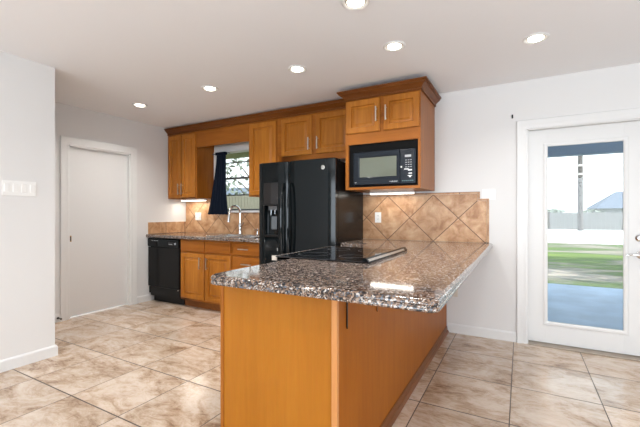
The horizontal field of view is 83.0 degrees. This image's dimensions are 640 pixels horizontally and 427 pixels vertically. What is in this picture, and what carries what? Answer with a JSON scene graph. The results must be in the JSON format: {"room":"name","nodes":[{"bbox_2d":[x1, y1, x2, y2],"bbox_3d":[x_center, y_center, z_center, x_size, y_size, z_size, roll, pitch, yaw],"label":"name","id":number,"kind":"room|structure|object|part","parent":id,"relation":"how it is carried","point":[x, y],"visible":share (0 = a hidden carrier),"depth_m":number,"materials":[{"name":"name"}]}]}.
{"room":"kitchen","nodes":[
{"label":"kitchen","id":0,"kind":"room"},
{"bbox_2d":[0,51,54,359],"bbox_3d":[-3.979,-0.015,1.114,1.160,2.430,5.087,0,0,29],"label":"wall","id":1,"kind":"structure","parent":0,"point":[27,87],"depth_m":2.88,"materials":[{"name":"white paint"}]},
{"bbox_2d":[2,180,35,195],"bbox_3d":[-2.356,-0.196,2.832,0.011,0.117,0.213,0,0,29],"label":"light switch","id":2,"kind":"object","parent":1,"relation":"attached to","point":[9,187],"visible":1,"depth_m":2.82,"materials":[{"name":"white plastic"}]},
{"bbox_2d":[0,313,60,372],"bbox_3d":[-3.790,1.155,1.317,1.054,0.090,5.625,0,0,29],"label":"baseboard","id":3,"kind":"structure","parent":1,"relation":"attached to","point":[17,361],"depth_m":2.89,"materials":[{"name":"white paint"}]},
{"bbox_2d":[55,102,185,313],"bbox_3d":[-2.652,-0.015,4.578,0.120,2.430,2.258,0,0,29],"label":"wall","id":4,"kind":"structure","parent":0,"point":[150,141],"depth_m":4.86,"materials":[{"name":"white paint"}]},
{"bbox_2d":[60,135,136,321],"bbox_3d":[-2.713,0.166,4.445,0.142,2.068,0.916,0,0,29],"label":"door","id":5,"kind":"structure","parent":4,"relation":"in","point":[98,180],"depth_m":4.41,"materials":[{"name":"white paint"}]},
{"bbox_2d":[137,294,151,302],"bbox_3d":[-2.387,1.155,4.916,0.014,0.090,0.210,0,0,29],"label":"baseboard","id":6,"kind":"structure","parent":4,"relation":"attached to","point":[148,297],"depth_m":4.91,"materials":[{"name":"white paint"}]},
{"bbox_2d":[148,221,185,233],"bbox_3d":[-2.204,0.203,5.251,0.009,0.162,0.644,0,0,29],"label":"backsplash","id":7,"kind":"structure","parent":4,"relation":"attached to","point":[153,227],"depth_m":5.22,"materials":[{"name":"tile"}]},
{"bbox_2d":[0,0,639,128],"bbox_3d":[-0.520,-1.300,0.486,7.820,0.140,7.585,0,0,29],"label":"ceiling","id":8,"kind":"structure","parent":0,"point":[106,56],"depth_m":2.63,"materials":[{"name":"white paint"}]},
{"bbox_2d":[132,103,147,107],"bbox_3d":[-2.042,-1.222,4.100,0.164,0.014,0.164,0,0,29],"label":"recessed light","id":9,"kind":"object","parent":8,"relation":"in","point":[140,105],"visible":1,"depth_m":4.08,"materials":[{"name":"beige"}]},
{"bbox_2d":[201,85,218,91],"bbox_3d":[-1.080,-1.222,3.552,0.164,0.014,0.164,0,0,29],"label":"recessed light","id":10,"kind":"object","parent":8,"relation":"in","point":[209,88],"visible":1,"depth_m":3.53,"materials":[{"name":"beige plastic"}]},
{"bbox_2d":[288,65,306,72],"bbox_3d":[-0.193,-1.222,3.076,0.164,0.014,0.164,0,0,29],"label":"recessed light","id":11,"kind":"object","parent":8,"relation":"in","point":[294,68],"visible":1,"depth_m":3.06,"materials":[{"name":"beige"}]},
{"bbox_2d":[342,0,369,9],"bbox_3d":[0.207,-1.222,2.100,0.164,0.014,0.164,0,0,29],"label":"recessed light","id":12,"kind":"object","parent":8,"relation":"in","point":[348,4],"visible":1,"depth_m":2.11,"materials":[{"name":"white paint"}]},
{"bbox_2d":[383,41,405,51],"bbox_3d":[0.545,-1.222,2.656,0.164,0.014,0.164,0,0,29],"label":"recessed light","id":13,"kind":"object","parent":8,"relation":"in","point":[393,46],"visible":1,"depth_m":2.64,"materials":[{"name":"beige"}]},
{"bbox_2d":[522,32,549,43],"bbox_3d":[1.512,-1.222,2.536,0.164,0.014,0.164,0,0,29],"label":"recessed light","id":14,"kind":"object","parent":8,"relation":"in","point":[534,38],"visible":1,"depth_m":2.52,"materials":[{"name":"beige"}]},
{"bbox_2d":[0,299,639,426],"bbox_3d":[-0.520,1.260,0.486,7.820,0.120,7.585,0,0,29],"label":"floor","id":15,"kind":"structure","parent":0,"point":[152,363],"depth_m":2.61,"materials":[{"name":"tile"}]},
{"bbox_2d":[148,238,184,304],"bbox_3d":[-1.942,0.767,5.060,0.608,0.866,0.636,0,0,29],"label":"dishwasher","id":16,"kind":"object","parent":15,"relation":"on","point":[164,254],"visible":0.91,"depth_m":4.80,"materials":[{"name":"black plastic"}]},
{"bbox_3d":[-2.075,0.720,4.821,0.608,0.530,0.040,0,0,29],"label":"door","id":17,"kind":"part","parent":16,"relation":"part of","materials":[{"name":"black metal"}]},
{"bbox_3d":[-2.078,0.391,4.816,0.608,0.114,0.045,0,0,29],"label":"control panel","id":18,"kind":"part","parent":16,"relation":"part of","materials":[{"name":"black plastic"}]},
{"bbox_3d":[-2.069,1.037,4.831,0.603,0.090,0.040,0,0,29],"label":"access panel","id":19,"kind":"part","parent":16,"relation":"part of","materials":[{"name":"black plastic"}]},
{"bbox_3d":[-2.036,1.143,4.890,0.593,0.115,0.025,0,0,29],"label":"kick plate","id":20,"kind":"part","parent":16,"relation":"part of","materials":[{"name":"black plastic"}]},
{"bbox_2d":[181,239,231,310],"bbox_3d":[-1.276,0.763,4.712,0.880,0.874,0.680,0,0,29],"label":"base cabinet","id":21,"kind":"object","parent":15,"relation":"on","point":[200,259],"visible":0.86,"depth_m":4.47,"materials":[{"name":"brown wood"}]},
{"bbox_3d":[-1.609,0.410,4.559,0.414,0.136,0.020,0,0,29],"label":"false drawer","id":22,"kind":"part","parent":21,"relation":"part of","materials":[{"name":"brown wood"}]},
{"bbox_3d":[-1.609,0.787,4.559,0.414,0.575,0.020,0,0,29],"label":"door","id":23,"kind":"part","parent":21,"relation":"part of","materials":[{"name":"brown wood"}]},
{"bbox_2d":[146,232,258,242],"bbox_3d":[-1.350,0.305,4.757,1.978,0.040,0.679,0,0,29],"label":"countertop","id":24,"kind":"structure","parent":21,"relation":"on","point":[181,235],"depth_m":4.56,"materials":[{"name":"brown stone"}]},
{"bbox_2d":[206,234,258,237],"bbox_3d":[-0.996,0.367,4.563,0.774,0.181,0.427,0,0,29],"label":"sink","id":25,"kind":"object","parent":24,"relation":"in","point":[220,235],"visible":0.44,"depth_m":4.65,"materials":[{"name":"silver metal"}]},
{"bbox_2d":[227,205,243,233],"bbox_3d":[-1.085,0.083,4.721,0.129,0.389,0.257,0,0,29],"label":"kitchen faucet","id":26,"kind":"object","parent":24,"relation":"on","point":[240,225],"visible":0.97,"depth_m":4.80,"materials":[{"name":"silver metal"}]},
{"bbox_3d":[-1.116,0.013,4.739,0.031,0.249,0.226,0,0,32],"label":"spout","id":27,"kind":"part","parent":26,"relation":"part of","materials":[{"name":"silver metal"}]},
{"bbox_3d":[-1.230,0.410,4.348,0.414,0.136,0.020,0,0,29],"label":"false drawer","id":28,"kind":"part","parent":21,"relation":"part of","materials":[{"name":"brown wood"}]},
{"bbox_3d":[-1.230,0.787,4.348,0.414,0.575,0.020,0,0,29],"label":"door","id":29,"kind":"part","parent":21,"relation":"part of","materials":[{"name":"brown wood"}]},
{"bbox_2d":[232,242,258,269],"bbox_3d":[-0.690,0.763,4.387,0.456,0.874,0.680,0,0,29],"label":"base cabinet","id":30,"kind":"object","parent":15,"relation":"on","point":[244,254],"visible":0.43,"depth_m":4.13,"materials":[{"name":"brown wood"}]},
{"bbox_3d":[-0.833,0.582,4.128,0.424,0.167,0.020,0,0,29],"label":"drawer","id":31,"kind":"part","parent":30,"relation":"part of","materials":[{"name":"brown wood"}]},
{"bbox_3d":[-0.833,0.410,4.128,0.424,0.136,0.020,0,0,29],"label":"drawer","id":32,"kind":"part","parent":30,"relation":"part of","materials":[{"name":"brown wood"}]},
{"bbox_2d":[259,157,362,264],"bbox_3d":[-0.104,0.328,3.981,0.924,1.745,0.800,0,0,29],"label":"refrigerator","id":33,"kind":"object","parent":15,"relation":"on","point":[307,204],"visible":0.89,"depth_m":3.67,"materials":[{"name":"black metal"}]},
{"bbox_3d":[-0.515,0.076,3.836,0.200,0.347,0.021,0,0,29],"label":"dispenser frame","id":34,"kind":"part","parent":33,"relation":"part of","materials":[{"name":"black plastic"}]},
{"bbox_3d":[-0.516,-0.212,3.835,0.192,0.232,0.018,0,0,29],"label":"dispenser panel","id":35,"kind":"part","parent":33,"relation":"part of","materials":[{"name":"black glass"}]},
{"bbox_3d":[-0.486,0.281,3.856,0.377,1.647,0.072,0,0,29],"label":"freezer door","id":36,"kind":"part","parent":33,"relation":"part of","materials":[{"name":"black metal"}]},
{"bbox_3d":[-0.386,0.075,3.727,0.026,0.780,0.082,0,0,29],"label":"handle","id":37,"kind":"part","parent":33,"relation":"part of","materials":[{"name":"black metal"}]},
{"bbox_3d":[-0.313,0.075,3.686,0.026,0.780,0.082,0,0,29],"label":"handle","id":38,"kind":"part","parent":33,"relation":"part of","materials":[{"name":"black metal"}]},
{"bbox_3d":[-0.079,0.281,3.631,0.538,1.647,0.072,0,0,29],"label":"fridge door","id":39,"kind":"part","parent":33,"relation":"part of","materials":[{"name":"black metal"}]},
{"bbox_3d":[0.150,0.275,3.493,0.005,1.610,0.009,0,0,29],"label":"door edge trim","id":40,"kind":"part","parent":33,"relation":"part of","materials":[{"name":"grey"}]},
{"bbox_2d":[221,286,448,426],"bbox_3d":[0.408,0.762,2.732,0.670,0.875,2.515,0,0,29],"label":"base cabinet","id":41,"kind":"object","parent":15,"relation":"on","point":[287,360],"visible":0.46,"depth_m":1.69,"materials":[{"name":"brown wood"}]},
{"bbox_3d":[-0.213,0.762,1.656,0.620,0.875,0.018,0,0,29],"label":"panel","id":42,"kind":"part","parent":41,"relation":"part of","materials":[{"name":"brown wood"}]},
{"bbox_2d":[346,302,347,328],"bbox_3d":[0.202,0.412,1.518,0.200,0.173,0.010,0,0,29],"label":"bracket","id":43,"kind":"object","parent":41,"relation":"attached to","point":[346,302],"visible":0.27,"depth_m":1.56,"materials":[{"name":"brown metal"}]},
{"bbox_2d":[211,239,492,312],"bbox_3d":[0.445,0.307,2.645,1.319,0.045,2.631,0,0,29],"label":"countertop","id":44,"kind":"structure","parent":41,"relation":"on","point":[424,277],"depth_m":1.66,"materials":[{"name":"brown stone"}]},
{"bbox_2d":[272,246,406,263],"bbox_3d":[0.155,0.727,2.570,0.720,0.947,0.803,0,0,29],"label":"cooktop","id":45,"kind":"object","parent":44,"relation":"in","point":[329,253],"visible":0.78,"depth_m":2.43,"materials":[{"name":"black glass"}]},
{"bbox_3d":[0.451,0.269,2.406,0.038,0.031,0.803,0,0,29],"label":"trim","id":46,"kind":"part","parent":45,"relation":"part of","materials":[{"name":"silver metal"}]},
{"bbox_3d":[0.675,0.762,2.594,0.018,0.875,2.497,0,0,29],"label":"panel","id":47,"kind":"part","parent":41,"relation":"part of","materials":[{"name":"brown wood"}]},
{"bbox_3d":[0.687,1.169,2.572,0.026,0.061,2.494,0,0,29],"label":"trim","id":48,"kind":"part","parent":41,"relation":"part of","materials":[{"name":"brown wood"}]},
{"bbox_2d":[214,63,639,341],"bbox_3d":[1.292,-0.015,3.749,7.820,2.430,0.120,0,0,29],"label":"wall","id":49,"kind":"structure","parent":0,"point":[476,129],"depth_m":3.46,"materials":[{"name":"white paint"}]},
{"bbox_2d":[168,132,213,199],"bbox_3d":[-1.882,-0.677,5.224,0.592,0.935,0.376,0,0,29],"label":"upper cabinet","id":50,"kind":"object","parent":49,"relation":"attached to","point":[190,167],"visible":0.95,"depth_m":5.08,"materials":[{"name":"brown wood"}]},
{"bbox_3d":[-2.075,-0.662,5.166,0.262,0.876,0.020,0,0,29],"label":"door","id":51,"kind":"part","parent":50,"relation":"part of","materials":[{"name":"brown wood"}]},
{"bbox_3d":[-1.943,-0.677,5.115,0.592,0.935,0.019,0,0,29],"label":"frame","id":52,"kind":"part","parent":50,"relation":"part of","materials":[{"name":"brown wood"}]},
{"bbox_3d":[-1.828,-0.662,5.029,0.267,0.876,0.020,0,0,29],"label":"door","id":53,"kind":"part","parent":50,"relation":"part of","materials":[{"name":"brown wood"}]},
{"bbox_2d":[181,199,206,201],"bbox_3d":[-1.845,-0.194,5.279,0.450,0.030,0.080,0,0,29],"label":"light","id":54,"kind":"object","parent":50,"relation":"attached to","point":[184,200],"visible":0.94,"depth_m":5.23,"materials":[{"name":"white plastic"}]},
{"bbox_2d":[197,123,248,147],"bbox_3d":[-1.283,-1.025,4.749,0.913,0.240,0.019,0,0,29],"label":"valance board","id":55,"kind":"object","parent":50,"relation":"attached to","point":[237,133],"visible":1,"depth_m":4.72,"materials":[{"name":"brown wood"}]},
{"bbox_2d":[164,99,345,135],"bbox_3d":[-0.927,-1.169,4.502,2.964,0.086,0.066,0,0,29],"label":"crown molding","id":56,"kind":"structure","parent":50,"relation":"attached to","point":[334,104],"depth_m":4.38,"materials":[{"name":"brown wood"}]},
{"bbox_2d":[186,199,258,234],"bbox_3d":[-1.184,0.038,5.048,1.970,0.494,0.010,0,0,29],"label":"tile backsplash","id":57,"kind":"structure","parent":49,"relation":"attached to","point":[208,223],"depth_m":5.23,"materials":[{"name":"tile"}]},
{"bbox_2d":[195,213,200,219],"bbox_3d":[-1.817,0.043,5.389,0.117,0.114,0.009,0,0,29],"label":"power outlet","id":58,"kind":"object","parent":57,"relation":"attached to","point":[197,215],"visible":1,"depth_m":5.39,"materials":[{"name":"white plastic"}]},
{"bbox_2d":[214,143,258,212],"bbox_3d":[-1.097,-0.486,5.055,0.965,0.947,0.155,0,0,29],"label":"window","id":59,"kind":"structure","parent":49,"relation":"in","point":[237,148],"depth_m":5.08,"materials":[{"name":"white paint"}]},
{"bbox_2d":[208,152,228,214],"bbox_3d":[-1.437,-0.422,5.127,0.368,0.876,0.094,0,0,29],"label":"window curtain","id":60,"kind":"object","parent":59,"relation":"hanging from","point":[218,203],"visible":1,"depth_m":5.08,"materials":[{"name":"blue fabric"}]},
{"bbox_3d":[-1.084,-0.445,5.079,0.845,0.820,0.030,0,0,29],"label":"sash","id":61,"kind":"part","parent":59,"relation":"part of","materials":[{"name":"grey metal"}]},
{"bbox_3d":[-1.097,-0.027,5.055,0.965,0.028,0.155,0,0,29],"label":"sill","id":62,"kind":"part","parent":59,"relation":"part of","materials":[{"name":"white paint"}]},
{"bbox_2d":[226,152,248,158],"bbox_3d":[-1.925,-1.145,6.115,4.700,0.350,0.875,0,0,29],"label":"soffit","id":63,"kind":"structure","parent":49,"relation":"attached to","point":[241,154],"depth_m":6.23,"materials":[{"name":"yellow paint"}]},
{"bbox_2d":[249,119,277,196],"bbox_3d":[-0.631,-0.677,4.530,0.436,0.935,0.376,0,0,29],"label":"upper cabinet","id":64,"kind":"object","parent":49,"relation":"attached to","point":[263,135],"visible":0.41,"depth_m":4.41,"materials":[{"name":"brown wood"}]},
{"bbox_2d":[278,108,345,161],"bbox_3d":[0.006,-0.870,4.177,1.016,0.550,0.376,0,0,29],"label":"upper cabinet","id":65,"kind":"object","parent":49,"relation":"attached to","point":[321,134],"visible":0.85,"depth_m":4.06,"materials":[{"name":"brown wood"}]},
{"bbox_3d":[-0.273,-0.886,4.166,0.416,0.437,0.020,0,0,29],"label":"door","id":66,"kind":"part","parent":65,"relation":"part of","materials":[{"name":"brown wood"}]},
{"bbox_3d":[0.141,-0.886,3.937,0.425,0.437,0.020,0,0,29],"label":"door","id":67,"kind":"part","parent":65,"relation":"part of","materials":[{"name":"brown wood"}]},
{"bbox_2d":[337,76,440,192],"bbox_3d":[0.703,-0.708,3.622,0.866,0.956,0.669,0,0,29],"label":"upper cabinet","id":68,"kind":"object","parent":49,"relation":"attached to","point":[404,109],"visible":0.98,"depth_m":3.38,"materials":[{"name":"brown wood"}]},
{"bbox_3d":[0.411,-0.931,3.466,0.346,0.313,0.020,0,0,29],"label":"door","id":69,"kind":"part","parent":68,"relation":"part of","materials":[{"name":"brown wood"}]},
{"bbox_2d":[349,139,417,187],"bbox_3d":[0.679,-0.460,3.569,0.675,0.414,0.420,0,0,29],"label":"microwave oven","id":70,"kind":"object","parent":68,"relation":"in","point":[394,163],"visible":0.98,"depth_m":3.38,"materials":[{"name":"black"}]},
{"bbox_3d":[0.533,-0.431,3.427,0.463,0.314,0.028,0,0,29],"label":"door","id":71,"kind":"part","parent":70,"relation":"part of","materials":[{"name":"black"}]},
{"bbox_3d":[0.799,-0.431,3.280,0.141,0.314,0.027,0,0,29],"label":"control panel","id":72,"kind":"part","parent":70,"relation":"part of","materials":[{"name":"black plastic"}]},
{"bbox_3d":[0.581,-0.899,3.394,0.677,0.462,0.019,0,0,29],"label":"frame","id":73,"kind":"part","parent":68,"relation":"part of","materials":[{"name":"brown wood"}]},
{"bbox_3d":[0.581,-0.241,3.394,0.677,0.023,0.019,0,0,29],"label":"rail","id":74,"kind":"part","parent":68,"relation":"part of","materials":[{"name":"brown wood"}]},
{"bbox_3d":[0.703,-1.143,3.622,0.866,0.086,0.669,0,0,29],"label":"crown","id":75,"kind":"part","parent":68,"relation":"part of","materials":[{"name":"brown wood"}]},
{"bbox_2d":[369,191,414,194],"bbox_3d":[0.754,-0.217,3.810,0.480,0.030,0.045,0,0,29],"label":"light","id":76,"kind":"object","parent":68,"relation":"attached to","point":[387,192],"visible":0.98,"depth_m":3.79,"materials":[{"name":"white plastic"}]},
{"bbox_2d":[370,193,413,194],"bbox_3d":[0.754,-0.208,3.810,0.468,0.012,0.037,0,0,29],"label":"diffuser","id":77,"kind":"object","parent":76,"relation":"attached to","point":[370,193],"depth_m":3.84,"materials":[{"name":"white plastic"}]},
{"bbox_3d":[0.737,-0.931,3.285,0.328,0.313,0.020,0,0,29],"label":"door","id":78,"kind":"part","parent":68,"relation":"part of","materials":[{"name":"brown wood"}]},
{"bbox_2d":[363,192,488,242],"bbox_3d":[0.982,0.035,3.846,1.484,0.498,0.012,0,0,29],"label":"tile backsplash","id":79,"kind":"structure","parent":49,"relation":"attached to","point":[457,216],"depth_m":3.77,"materials":[{"name":"tile"}]},
{"bbox_2d":[375,212,380,222],"bbox_3d":[0.645,0.044,4.023,0.072,0.116,0.009,0,0,29],"label":"power outlet","id":80,"kind":"object","parent":79,"relation":"attached to","point":[377,214],"visible":1,"depth_m":4.02,"materials":[{"name":"white plastic"}]},
{"bbox_2d":[448,323,515,341],"bbox_3d":[1.565,1.155,3.521,0.609,0.090,0.014,0,0,29],"label":"baseboard","id":81,"kind":"structure","parent":49,"relation":"attached to","point":[453,328],"depth_m":3.51,"materials":[{"name":"white paint"}]},
{"bbox_2d":[482,189,494,199],"bbox_3d":[1.627,-0.184,3.489,0.116,0.104,0.010,0,0,29],"label":"light switch","id":82,"kind":"object","parent":49,"relation":"attached to","point":[489,194],"visible":1,"depth_m":3.49,"materials":[{"name":"white plastic"}]},
{"bbox_2d":[517,108,639,361],"bbox_3d":[2.338,0.171,3.151,1.096,2.059,0.150,0,0,29],"label":"door","id":83,"kind":"structure","parent":49,"relation":"in","point":[534,136],"depth_m":3.23,"materials":[{"name":"white paint"}]},
{"bbox_3d":[2.317,0.187,3.174,0.609,1.666,0.022,0,0,29],"label":"glazing frame","id":84,"kind":"part","parent":83,"relation":"part of","materials":[{"name":"white paint"}]},
{"bbox_3d":[2.605,0.343,2.981,0.137,0.064,0.059,0,0,29],"label":"lever handle","id":85,"kind":"part","parent":83,"relation":"part of","materials":[{"name":"silver metal"}]},
{"label":"outside","id":86,"kind":"structure","parent":0,"visible":0},
{"bbox_2d":[548,226,622,288],"bbox_3d":[31.543,1.560,36.227,100.000,0.480,86.035,0,0,29],"label":"ground","id":87,"kind":"structure","parent":86,"point":[592,265],"depth_m":9.36,"materials":[{"name":"green plant"}]},
{"bbox_2d":[226,158,248,195],"bbox_3d":[-3.087,-0.795,16.129,2.908,4.236,2.902,0,0,29],"label":"leafy tree","id":88,"kind":"object","parent":87,"relation":"on","point":[236,192],"visible":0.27,"depth_m":15.82,"materials":[{"name":"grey plant"}]},
{"bbox_2d":[226,187,248,195],"bbox_3d":[-6.228,-0.290,26.902,11.800,3.220,7.800,0,0,29],"label":"house","id":89,"kind":"structure","parent":87,"relation":"on","point":[243,189],"depth_m":23.98,"materials":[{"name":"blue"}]},
{"bbox_2d":[227,195,258,208],"bbox_3d":[-3.543,0.380,11.648,8.590,1.880,0.150,0,0,29],"label":"fence","id":90,"kind":"object","parent":87,"relation":"on","point":[244,202],"visible":0.02,"depth_m":10.87,"materials":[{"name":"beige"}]},
{"bbox_2d":[548,208,565,224],"bbox_3d":[20.717,0.409,31.982,2.477,1.828,2.496,0,0,29],"label":"shrub","id":91,"kind":"object","parent":87,"relation":"on","point":[553,210],"visible":0.12,"depth_m":31.62,"materials":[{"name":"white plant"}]},
{"bbox_2d":[548,283,622,329],"bbox_3d":[5.429,1.320,3.601,12.000,0.160,3.634,0,0,29],"label":"floor","id":92,"kind":"structure","parent":87,"relation":"on","point":[602,307],"depth_m":4.87,"materials":[{"name":"concrete"}]},
{"bbox_2d":[548,141,622,157],"bbox_3d":[5.949,-0.060,3.403,11.500,2.600,3.775,0,0,29],"label":"porch roof","id":93,"kind":"structure","parent":92,"relation":"on","point":[605,147],"depth_m":6.09,"materials":[{"name":"blue paint"}]},
{"bbox_2d":[548,229,622,244],"bbox_3d":[22.258,1.356,19.498,80.000,0.088,16.700,0,0,29],"label":"gravel yard","id":94,"kind":"structure","parent":87,"relation":"on","point":[614,237],"depth_m":20.63,"materials":[{"name":"white gravel"}]},
{"bbox_2d":[577,156,583,230],"bbox_3d":[19.710,-3.490,27.375,2.100,9.620,0.390,0,0,29],"label":"utility pole","id":95,"kind":"object","parent":94,"relation":"on","point":[580,165],"visible":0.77,"depth_m":27.24,"materials":[{"name":"grey wood"}]},
{"bbox_2d":[548,212,622,229],"bbox_3d":[27.119,0.610,26.196,30.090,1.420,0.150,0,0,29],"label":"fence","id":96,"kind":"object","parent":94,"relation":"on","point":[591,220],"visible":0.31,"depth_m":29.12,"materials":[{"name":"grey wood"}]},
{"bbox_2d":[583,208,604,212],"bbox_3d":[23.040,0.428,30.679,2.776,1.790,2.730,0,0,29],"label":"shrub","id":97,"kind":"object","parent":87,"relation":"on","point":[587,210],"visible":0.08,"depth_m":30.46,"materials":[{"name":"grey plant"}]},
{"bbox_2d":[586,191,622,224],"bbox_3d":[36.498,-0.615,40.931,9.700,3.870,7.800,0,0,29],"label":"house","id":98,"kind":"structure","parent":87,"relation":"on","point":[613,203],"depth_m":40.18,"materials":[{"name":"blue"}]}
]}

